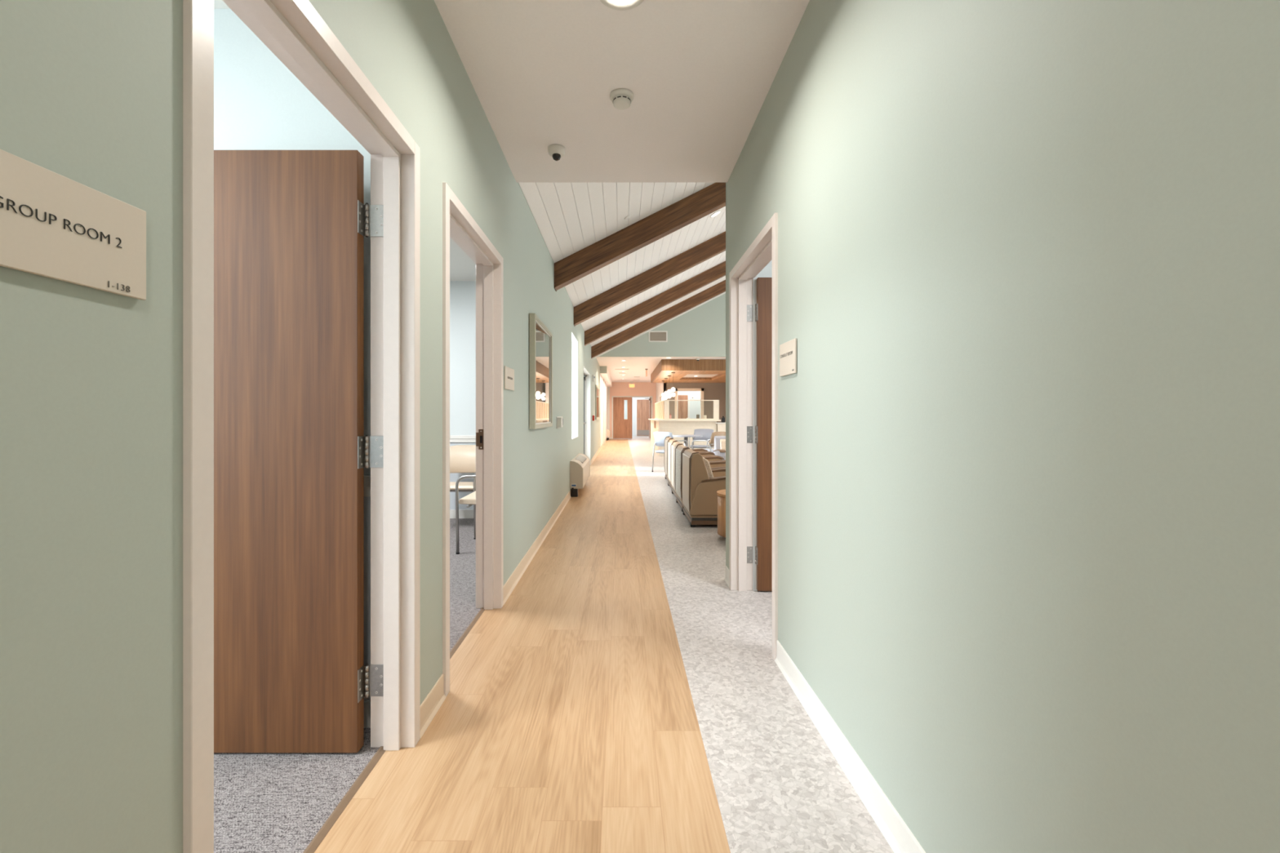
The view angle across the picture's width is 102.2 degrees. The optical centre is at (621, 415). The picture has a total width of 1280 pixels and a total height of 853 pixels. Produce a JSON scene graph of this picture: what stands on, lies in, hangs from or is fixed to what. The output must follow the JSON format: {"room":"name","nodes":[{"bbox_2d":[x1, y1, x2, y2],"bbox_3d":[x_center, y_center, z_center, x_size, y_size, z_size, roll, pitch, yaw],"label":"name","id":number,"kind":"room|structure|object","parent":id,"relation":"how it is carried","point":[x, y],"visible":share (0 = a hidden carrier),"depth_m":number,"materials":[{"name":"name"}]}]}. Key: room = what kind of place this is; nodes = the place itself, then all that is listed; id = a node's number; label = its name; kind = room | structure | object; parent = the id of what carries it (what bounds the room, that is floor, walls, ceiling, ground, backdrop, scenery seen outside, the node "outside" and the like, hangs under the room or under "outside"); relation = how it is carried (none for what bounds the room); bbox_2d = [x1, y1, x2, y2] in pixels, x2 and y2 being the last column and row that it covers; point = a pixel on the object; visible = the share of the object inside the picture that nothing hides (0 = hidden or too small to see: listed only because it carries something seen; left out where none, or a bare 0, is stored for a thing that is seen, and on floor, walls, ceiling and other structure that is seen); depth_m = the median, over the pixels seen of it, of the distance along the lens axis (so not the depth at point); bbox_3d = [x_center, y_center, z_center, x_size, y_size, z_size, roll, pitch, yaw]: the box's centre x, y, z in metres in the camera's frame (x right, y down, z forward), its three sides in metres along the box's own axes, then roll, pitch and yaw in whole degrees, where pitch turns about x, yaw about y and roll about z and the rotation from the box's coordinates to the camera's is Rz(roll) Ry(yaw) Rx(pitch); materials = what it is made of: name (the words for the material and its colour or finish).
{"room":"hospital interior","nodes":[
{"label":"hospital interior","id":0,"kind":"room"},
{"bbox_2d":[213,8,370,700],"bbox_3d":[-2.697,-0.195,2.035,3.605,2.780,0.100,0,0,0],"label":"wall partition","id":1,"kind":"structure","parent":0,"point":[260,104],"depth_m":1.99,"materials":[{"name":"grey paint"}]},
{"bbox_2d":[0,0,599,852],"bbox_3d":[-0.860,-0.355,11.250,0.200,3.100,30.500,0,0,0],"label":"wall","id":2,"kind":"structure","parent":0,"point":[91,91],"depth_m":0.79,"materials":[{"name":"green paint"}]},
{"bbox_2d":[0,149,146,300],"bbox_3d":[-0.754,-0.252,0.684,0.012,0.140,0.262,0,0,0],"label":"room sign","id":3,"kind":"object","parent":2,"relation":"attached to","point":[54,225],"visible":1,"depth_m":0.70,"materials":[{"name":"beige plastic"}]},
{"bbox_2d":[182,0,420,852],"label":"door","id":4,"kind":"structure","parent":2,"relation":"in","point":[276,447],"depth_m":1.81,"materials":[{"name":"wood"}]},
{"bbox_2d":[442,182,503,697],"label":"door frame","id":5,"kind":"structure","parent":2,"relation":"in","point":[458,224],"depth_m":3.18,"materials":[{"name":"beige wood"}]},
{"bbox_2d":[504,365,514,391],"bbox_3d":[-0.754,-0.246,3.465,0.012,0.147,0.270,0,0,0],"label":"room sign","id":6,"kind":"object","parent":2,"relation":"attached to","point":[508,372],"visible":1,"depth_m":3.43,"materials":[{"name":"beige plastic"}]},
{"bbox_2d":[420,439,606,738],"bbox_3d":[-0.752,1.144,11.200,0.016,0.102,30.400,0,0,0],"label":"baseboard","id":7,"kind":"structure","parent":2,"relation":"attached to","point":[429,707],"depth_m":3.47,"materials":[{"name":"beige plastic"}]},
{"bbox_2d":[528,313,552,429],"bbox_3d":[-0.732,-0.362,4.743,0.048,0.945,1.054,0,0,0],"label":"framed picture","id":8,"kind":"object","parent":2,"relation":"attached to","point":[540,338],"visible":1,"depth_m":4.57,"materials":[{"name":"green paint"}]},
{"bbox_2d":[535,321,550,422],"bbox_3d":[-0.740,-0.362,4.743,0.032,0.851,0.960,0,0,0],"label":"print","id":9,"kind":"object","parent":8,"relation":"attached to","point":[542,335],"depth_m":4.71,"materials":[{"name":"glass"}]},
{"bbox_2d":[556,416,563,428],"bbox_3d":[-0.733,0.075,5.895,0.055,0.124,0.544,0,0,0],"label":"light switch","id":10,"kind":"object","parent":2,"relation":"attached to","point":[559,419],"visible":1,"depth_m":5.84,"materials":[{"name":"white plastic"}]},
{"bbox_2d":[571,331,578,439],"bbox_3d":[-0.854,-0.453,8.375,0.203,1.644,1.110,0,0,0],"label":"window","id":11,"kind":"structure","parent":2,"relation":"in","point":[574,341],"depth_m":8.92,"materials":[{"name":"white paint"}]},
{"bbox_2d":[583,366,590,465],"bbox_3d":[-0.863,0.105,11.350,0.204,2.180,2.200,0,0,0],"label":"door","id":12,"kind":"structure","parent":2,"relation":"in","point":[586,375],"depth_m":12.44,"materials":[{"name":"metal"}]},
{"bbox_2d":[595,384,599,419],"bbox_3d":[-0.738,-0.380,15.750,0.036,0.990,2.100,0,0,0],"label":"framed picture","id":13,"kind":"object","parent":2,"relation":"attached to","point":[597,388],"visible":1,"depth_m":15.36,"materials":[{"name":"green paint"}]},
{"bbox_2d":[596,388,599,417],"bbox_3d":[-0.746,-0.380,15.750,0.020,0.866,1.976,0,0,0],"label":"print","id":14,"kind":"object","parent":13,"relation":"attached to","point":[597,389],"depth_m":15.89,"materials":[{"name":"glass"}]},
{"bbox_2d":[600,373,607,447],"bbox_3d":[-0.735,-0.130,22.125,0.050,2.650,8.550,0,0,0],"label":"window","id":15,"kind":"structure","parent":2,"relation":"attached to","point":[603,388],"depth_m":20.40,"materials":[{"name":"white glass"}]},
{"bbox_2d":[600,366,611,386],"bbox_3d":[-0.638,-1.580,22.100,0.243,0.250,8.600,0,0,0],"label":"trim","id":16,"kind":"structure","parent":2,"relation":"attached to","point":[604,371],"depth_m":18.93,"materials":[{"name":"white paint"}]},
{"bbox_2d":[213,0,475,280],"bbox_3d":[-2.748,-1.615,1.900,3.705,0.100,8.400,0,0,0],"label":"ceiling","id":17,"kind":"structure","parent":0,"point":[462,268],"depth_m":5.30,"materials":[{"name":"white paint"}]},
{"bbox_2d":[449,280,475,510],"bbox_3d":[-2.748,-0.195,1.900,3.705,2.780,8.400,0,0,0],"label":"wall","id":18,"kind":"structure","parent":0,"point":[462,293],"depth_m":6.00,"materials":[{"name":"grey paint"}]},
{"bbox_2d":[302,746,386,852],"bbox_3d":[-0.855,1.192,1.401,0.026,0.006,0.913,0,0,0],"label":"trim","id":19,"kind":"structure","parent":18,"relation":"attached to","point":[315,842],"depth_m":1.58,"materials":[{"name":"brown wood"}]},
{"bbox_2d":[364,510,473,728],"bbox_3d":[-2.692,1.145,3.986,3.595,0.100,4.028,0,0,0],"label":"baseboard","id":20,"kind":"structure","parent":18,"relation":"attached to","point":[462,513],"depth_m":1.98,"materials":[{"name":"white paint"}]},
{"bbox_2d":[364,435,475,496],"bbox_3d":[-2.693,0.270,3.982,3.594,0.080,4.035,0,0,0],"label":"trim","id":21,"kind":"structure","parent":18,"relation":"attached to","point":[453,438],"depth_m":5.98,"materials":[{"name":"white paint"}]},
{"bbox_2d":[449,607,484,659],"bbox_3d":[-0.855,1.192,2.716,0.026,0.006,0.958,0,0,0],"label":"trim","id":22,"kind":"structure","parent":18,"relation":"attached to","point":[474,620],"depth_m":2.82,"materials":[{"name":"brown wood"}]},
{"bbox_2d":[213,435,893,852],"bbox_3d":[2.450,1.219,13.300,13.900,0.052,34.600,0,0,0],"label":"floor","id":23,"kind":"structure","parent":0,"point":[566,722],"depth_m":1.92,"materials":[{"name":"brown wood"}]},
{"bbox_2d":[449,444,475,492],"bbox_3d":[-1.720,0.762,5.584,0.568,0.859,0.581,0,0,0],"label":"chair","id":24,"kind":"object","parent":23,"relation":"on","point":[462,457],"visible":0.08,"depth_m":5.78,"materials":[{"name":"beige fabric"}]},
{"bbox_2d":[455,471,475,554],"bbox_3d":[-1.146,0.762,4.720,0.581,0.859,0.568,0,0,0],"label":"chair","id":25,"kind":"object","parent":23,"relation":"on","point":[470,500],"visible":0.17,"depth_m":4.46,"materials":[{"name":"beige metal"}]},
{"bbox_2d":[569,453,589,497],"bbox_3d":[-0.664,0.928,8.348,0.190,0.529,1.604,0,0,0],"label":"wall heater","id":26,"kind":"object","parent":23,"relation":"on","point":[580,464],"visible":1,"depth_m":7.55,"materials":[{"name":"beige metal"}]},
{"bbox_2d":[606,428,610,439],"bbox_3d":[-0.664,0.928,25.398,0.190,0.529,1.004,0,0,0],"label":"wall heater","id":27,"kind":"object","parent":23,"relation":"on","point":[608,431],"visible":0.88,"depth_m":24.90,"materials":[{"name":"beige metal"}]},
{"bbox_2d":[651,431,688,471],"bbox_3d":[1.006,0.764,10.926,0.568,0.859,0.581,0,0,45],"label":"chair","id":28,"kind":"object","parent":23,"relation":"on","point":[660,437],"visible":0.49,"depth_m":10.81,"materials":[{"name":"blue plastic"}]},
{"bbox_2d":[648,400,725,456],"bbox_3d":[2.540,0.365,17.480,3.020,1.660,4.740,0,0,0],"label":"reception desk","id":29,"kind":"object","parent":23,"relation":"on","point":[661,422],"visible":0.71,"depth_m":15.25,"materials":[{"name":"beige laminate"}]},
{"bbox_2d":[648,418,720,421],"bbox_3d":[1.965,0.142,17.480,1.870,0.045,4.740,0,0,0],"label":"countertop","id":30,"kind":"structure","parent":29,"relation":"on","point":[655,420],"depth_m":15.11,"materials":[{"name":"beige laminate"}]},
{"bbox_2d":[720,416,724,422],"bbox_3d":[3.000,0.111,15.300,0.100,0.187,0.100,0,0,0],"label":"desk phone","id":31,"kind":"object","parent":29,"relation":"on","point":[722,419],"visible":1,"depth_m":15.25,"materials":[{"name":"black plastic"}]},
{"bbox_2d":[672,434,702,447],"bbox_3d":[1.470,0.823,11.850,0.760,0.742,0.760,0,0,0],"label":"round table","id":32,"kind":"object","parent":23,"relation":"on","point":[686,437],"visible":0.5,"depth_m":11.71,"materials":[{"name":"grey plastic"}]},
{"bbox_2d":[663,435,714,480],"bbox_3d":[1.206,0.791,9.400,0.818,0.805,0.812,0,0,0],"label":"lounge chair","id":33,"kind":"object","parent":23,"relation":"on","point":[666,440],"visible":0.23,"depth_m":9.52,"materials":[{"name":"beige fabric"}]},
{"bbox_2d":[666,438,723,488],"bbox_3d":[1.176,0.791,8.460,0.818,0.805,0.812,0,0,0],"label":"lounge chair","id":34,"kind":"object","parent":23,"relation":"on","point":[670,442],"visible":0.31,"depth_m":8.59,"materials":[{"name":"beige fabric"}]},
{"bbox_2d":[670,440,725,497],"bbox_3d":[1.156,0.791,7.580,0.818,0.805,0.812,0,0,0],"label":"lounge chair","id":35,"kind":"object","parent":23,"relation":"on","point":[710,459],"visible":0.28,"depth_m":7.75,"materials":[{"name":"beige fabric"}]},
{"bbox_2d":[675,444,725,511],"bbox_3d":[1.136,0.791,6.750,0.818,0.805,0.812,0,0,0],"label":"lounge chair","id":36,"kind":"object","parent":23,"relation":"on","point":[678,451],"visible":0.28,"depth_m":6.79,"materials":[{"name":"beige fabric"}]},
{"bbox_2d":[688,428,714,448],"bbox_3d":[1.992,0.764,12.782,0.568,0.859,0.581,0,0,20],"label":"chair","id":37,"kind":"object","parent":23,"relation":"on","point":[706,433],"visible":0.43,"depth_m":12.97,"materials":[{"name":"grey plastic"}]},
{"bbox_2d":[681,448,725,526],"bbox_3d":[1.126,0.791,5.880,0.818,0.805,0.812,0,0,0],"label":"lounge chair","id":38,"kind":"object","parent":23,"relation":"on","point":[700,484],"visible":0.59,"depth_m":5.51,"materials":[{"name":"beige leather"}]},
{"bbox_2d":[702,457,713,477],"bbox_3d":[0.944,0.608,5.880,0.154,0.294,0.560,0,0,0],"label":"cushion","id":39,"kind":"object","parent":38,"relation":"on","point":[707,464],"depth_m":5.60,"materials":[{"name":"beige fabric"}]},
{"bbox_2d":[691,431,725,452],"bbox_3d":[1.884,0.764,10.976,0.568,0.859,0.581,0,0,-45],"label":"chair","id":40,"kind":"object","parent":23,"relation":"on","point":[711,443],"visible":0.41,"depth_m":10.71,"materials":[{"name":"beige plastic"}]},
{"bbox_2d":[713,435,725,460],"bbox_3d":[2.200,0.791,9.859,0.812,0.805,0.818,0,0,0],"label":"lounge chair","id":41,"kind":"object","parent":23,"relation":"on","point":[719,441],"visible":0.21,"depth_m":10.04,"materials":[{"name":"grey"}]},
{"bbox_2d":[716,488,725,537],"bbox_3d":[1.165,0.966,4.950,0.504,0.456,0.504,0,0,0],"label":"table","id":42,"kind":"object","parent":23,"relation":"on","point":[721,494],"visible":0.28,"depth_m":4.86,"materials":[{"name":"brown wood"}]},
{"bbox_2d":[434,0,809,182],"bbox_3d":[0.000,-1.730,-0.190,1.790,0.100,7.820,0,0,0],"label":"ceiling","id":43,"kind":"structure","parent":0,"point":[700,74],"depth_m":2.57,"materials":[{"name":"white paint"}]},
{"bbox_2d":[547,143,564,160],"bbox_3d":[-0.410,-1.641,3.245,0.108,0.078,0.108,0,0,0],"label":"dome camera","id":44,"kind":"object","parent":43,"relation":"attached to","point":[557,151],"visible":1,"depth_m":3.21,"materials":[{"name":"white plastic"}]},
{"bbox_2d":[609,88,633,110],"bbox_3d":[0.000,-1.653,2.710,0.126,0.055,0.126,0,0,0],"label":"smoke detector","id":45,"kind":"object","parent":43,"relation":"attached to","point":[621,99],"visible":1,"depth_m":2.68,"materials":[{"name":"white plastic"}]},
{"bbox_2d":[600,0,644,10],"bbox_3d":[0.000,-1.676,2.030,0.210,0.012,0.210,0,0,0],"label":"recessed light","id":46,"kind":"object","parent":43,"relation":"in","point":[620,5],"visible":1,"depth_m":2.10,"materials":[{"name":"white plastic"}]},
{"bbox_2d":[518,182,725,346],"bbox_3d":[4.235,-3.018,9.315,10.410,2.775,11.210,0,0,0],"label":"ceiling","id":47,"kind":"structure","parent":0,"point":[570,217],"depth_m":5.55,"materials":[{"name":"white wood"}]},
{"bbox_2d":[554,182,725,291],"bbox_3d":[1.740,-2.817,5.855,4.999,2.781,0.158,0,0,0],"label":"ceiling beam","id":48,"kind":"structure","parent":47,"relation":"attached to","point":[701,203],"depth_m":5.78,"materials":[{"name":"brown wood"}]},
{"bbox_2d":[573,231,725,326],"bbox_3d":[1.740,-2.817,8.195,4.999,2.781,0.158,0,0,0],"label":"ceiling beam","id":49,"kind":"structure","parent":47,"relation":"attached to","point":[716,245],"depth_m":8.12,"materials":[{"name":"brown wood"}]},
{"bbox_2d":[584,261,725,346],"bbox_3d":[1.740,-2.817,10.535,4.999,2.781,0.158,0,0,0],"label":"ceiling beam","id":50,"kind":"structure","parent":47,"relation":"attached to","point":[658,301],"depth_m":10.46,"materials":[{"name":"brown wood"}]},
{"bbox_2d":[591,280,725,358],"bbox_3d":[1.740,-2.817,12.875,4.999,2.781,0.158,0,0,0],"label":"ceiling beam","id":51,"kind":"structure","parent":47,"relation":"attached to","point":[719,288],"depth_m":12.80,"materials":[{"name":"brown wood"}]},
{"bbox_2d":[710,209,721,217],"bbox_3d":[1.260,-2.710,6.940,0.153,0.083,0.170,0,0,-4],"label":"recessed light","id":52,"kind":"object","parent":47,"relation":"in","point":[717,212],"visible":1,"depth_m":6.92,"materials":[{"name":"white plastic"}]},
{"bbox_2d":[609,382,656,436],"bbox_3d":[0.465,-0.305,26.460,2.870,3.000,0.120,0,0,0],"label":"wall","id":53,"kind":"structure","parent":0,"point":[617,388],"depth_m":26.40,"materials":[{"name":"pink paint"}]},
{"bbox_2d":[607,386,609,439],"bbox_3d":[-0.690,-0.130,26.369,0.140,2.650,0.059,0,0,0],"label":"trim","id":54,"kind":"structure","parent":53,"relation":"attached to","point":[608,388],"depth_m":26.34,"materials":[{"name":"white paint"}]},
{"bbox_2d":[611,395,652,439],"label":"door","id":55,"kind":"structure","parent":53,"relation":"in","point":[621,428],"depth_m":26.43,"materials":[{"name":"brown wood"}]},
{"bbox_2d":[624,397,651,435],"bbox_3d":[0.350,-0.255,28.510,5.300,2.900,3.980,0,0,0],"label":"wall","id":56,"kind":"structure","parent":0,"point":[633,399],"depth_m":30.40,"materials":[{"name":"white paint"}]},
{"bbox_2d":[635,398,651,435],"bbox_3d":[1.290,0.095,30.352,0.940,2.200,0.096,0,0,0],"label":"door","id":57,"kind":"structure","parent":56,"relation":"in","point":[642,404],"depth_m":30.37,"materials":[{"name":"brown wood"}]},
{"bbox_2d":[595,356,725,382],"bbox_3d":[3.470,-1.755,22.800,11.540,0.100,15.600,0,0,0],"label":"ceiling","id":58,"kind":"structure","parent":0,"point":[637,366],"depth_m":17.50,"materials":[{"name":"white paint"}]},
{"bbox_2d":[628,381,635,387],"bbox_3d":[0.500,-1.554,25.900,0.300,0.299,0.080,0,0,0],"label":"exit sign","id":59,"kind":"object","parent":58,"relation":"hanging from","point":[630,385],"visible":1,"depth_m":25.88,"materials":[{"name":"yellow plastic"}]},
{"bbox_2d":[650,359,725,399],"bbox_3d":[3.851,-1.148,18.561,5.298,1.108,5.838,0,0,0],"label":"ceiling soffit","id":60,"kind":"object","parent":58,"relation":"hanging from","point":[673,389],"depth_m":16.29,"materials":[{"name":"brown wood"}]},
{"bbox_2d":[680,374,722,379],"bbox_3d":[2.815,-1.440,18.475,1.290,0.090,2.750,0,0,0],"label":"ceiling light","id":61,"kind":"object","parent":60,"relation":"on","point":[686,376],"depth_m":19.46,"materials":[{"name":"white plastic"}]},
{"bbox_2d":[656,382,666,402],"bbox_3d":[1.810,-0.305,23.950,0.120,3.000,4.900,0,0,0],"label":"wall","id":62,"kind":"structure","parent":0,"point":[659,385],"depth_m":24.21,"materials":[{"name":"white paint"}]},
{"bbox_2d":[599,293,725,356],"bbox_3d":[4.240,-3.015,14.950,10.000,2.620,0.100,0,0,0],"label":"wall","id":63,"kind":"structure","parent":0,"point":[700,331],"depth_m":14.90,"materials":[{"name":"green paint"}]},
{"bbox_2d":[648,330,667,342],"bbox_3d":[1.045,-2.280,14.890,0.540,0.320,0.020,0,0,0],"label":"air vent","id":64,"kind":"object","parent":63,"relation":"in","point":[654,335],"visible":1,"depth_m":14.89,"materials":[{"name":"white plastic"}]},
{"bbox_2d":[595,291,725,358],"bbox_3d":[1.740,-2.935,14.890,5.000,2.560,0.020,0,0,0],"label":"trim","id":65,"kind":"structure","parent":63,"relation":"attached to","point":[725,291],"depth_m":14.88,"materials":[{"name":"white paint"}]},
{"bbox_2d":[677,391,700,418],"bbox_3d":[3.235,-0.255,22.860,2.730,2.900,2.480,0,0,0],"label":"wall","id":66,"kind":"structure","parent":0,"point":[695,406],"depth_m":24.00,"materials":[{"name":"white paint"}]},
{"bbox_2d":[677,393,689,418],"bbox_3d":[2.830,0.085,23.975,0.620,2.220,0.050,0,0,0],"label":"door","id":67,"kind":"structure","parent":66,"relation":"in","point":[683,406],"depth_m":23.96,"materials":[{"name":"brown wood"}]},
{"bbox_2d":[663,382,725,422],"bbox_3d":[4.375,-0.305,21.560,5.250,3.000,0.120,0,0,0],"label":"wall","id":68,"kind":"structure","parent":0,"point":[712,391],"depth_m":21.50,"materials":[{"name":"beige paint"}]},
{"bbox_2d":[675,388,703,418],"bbox_3d":[2.805,0.030,21.555,1.210,2.330,0.170,0,0,0],"label":"trim","id":69,"kind":"structure","parent":68,"relation":"attached to","point":[701,390],"depth_m":21.47,"materials":[{"name":"beige laminate"}]},
{"bbox_2d":[752,259,772,591],"bbox_3d":[2.248,-0.195,0.780,2.705,2.780,5.760,0,0,0],"label":"wall","id":70,"kind":"structure","parent":0,"point":[766,272],"depth_m":3.52,"materials":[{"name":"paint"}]},
{"bbox_2d":[726,0,1279,852],"bbox_3d":[0.828,-0.280,-0.120,0.135,2.950,7.760,0,0,0],"label":"wall","id":71,"kind":"structure","parent":0,"point":[1028,251],"depth_m":0.95,"materials":[{"name":"green paint"}]},
{"bbox_2d":[725,182,726,565],"bbox_3d":[0.773,-0.253,3.760,0.033,2.895,0.009,0,0,0],"label":"trim","id":72,"kind":"structure","parent":71,"relation":"attached to","point":[726,182],"depth_m":3.75,"materials":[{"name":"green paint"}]},
{"bbox_2d":[728,213,777,659],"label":"door frame","id":73,"kind":"structure","parent":71,"relation":"in","point":[764,248],"depth_m":3.48,"materials":[{"name":"wood"}]},
{"bbox_2d":[779,337,796,376],"bbox_3d":[0.754,-0.260,2.345,0.011,0.150,0.220,0,0,0],"label":"room sign","id":74,"kind":"object","parent":71,"relation":"attached to","point":[788,350],"visible":1,"depth_m":2.33,"materials":[{"name":"beige plastic"}]},
{"bbox_2d":[724,565,925,852],"bbox_3d":[0.752,1.144,-0.120,0.016,0.102,7.760,0,0,0],"label":"baseboard","id":75,"kind":"structure","parent":71,"relation":"attached to","point":[898,835],"depth_m":1.69,"materials":[{"name":"white paint"}]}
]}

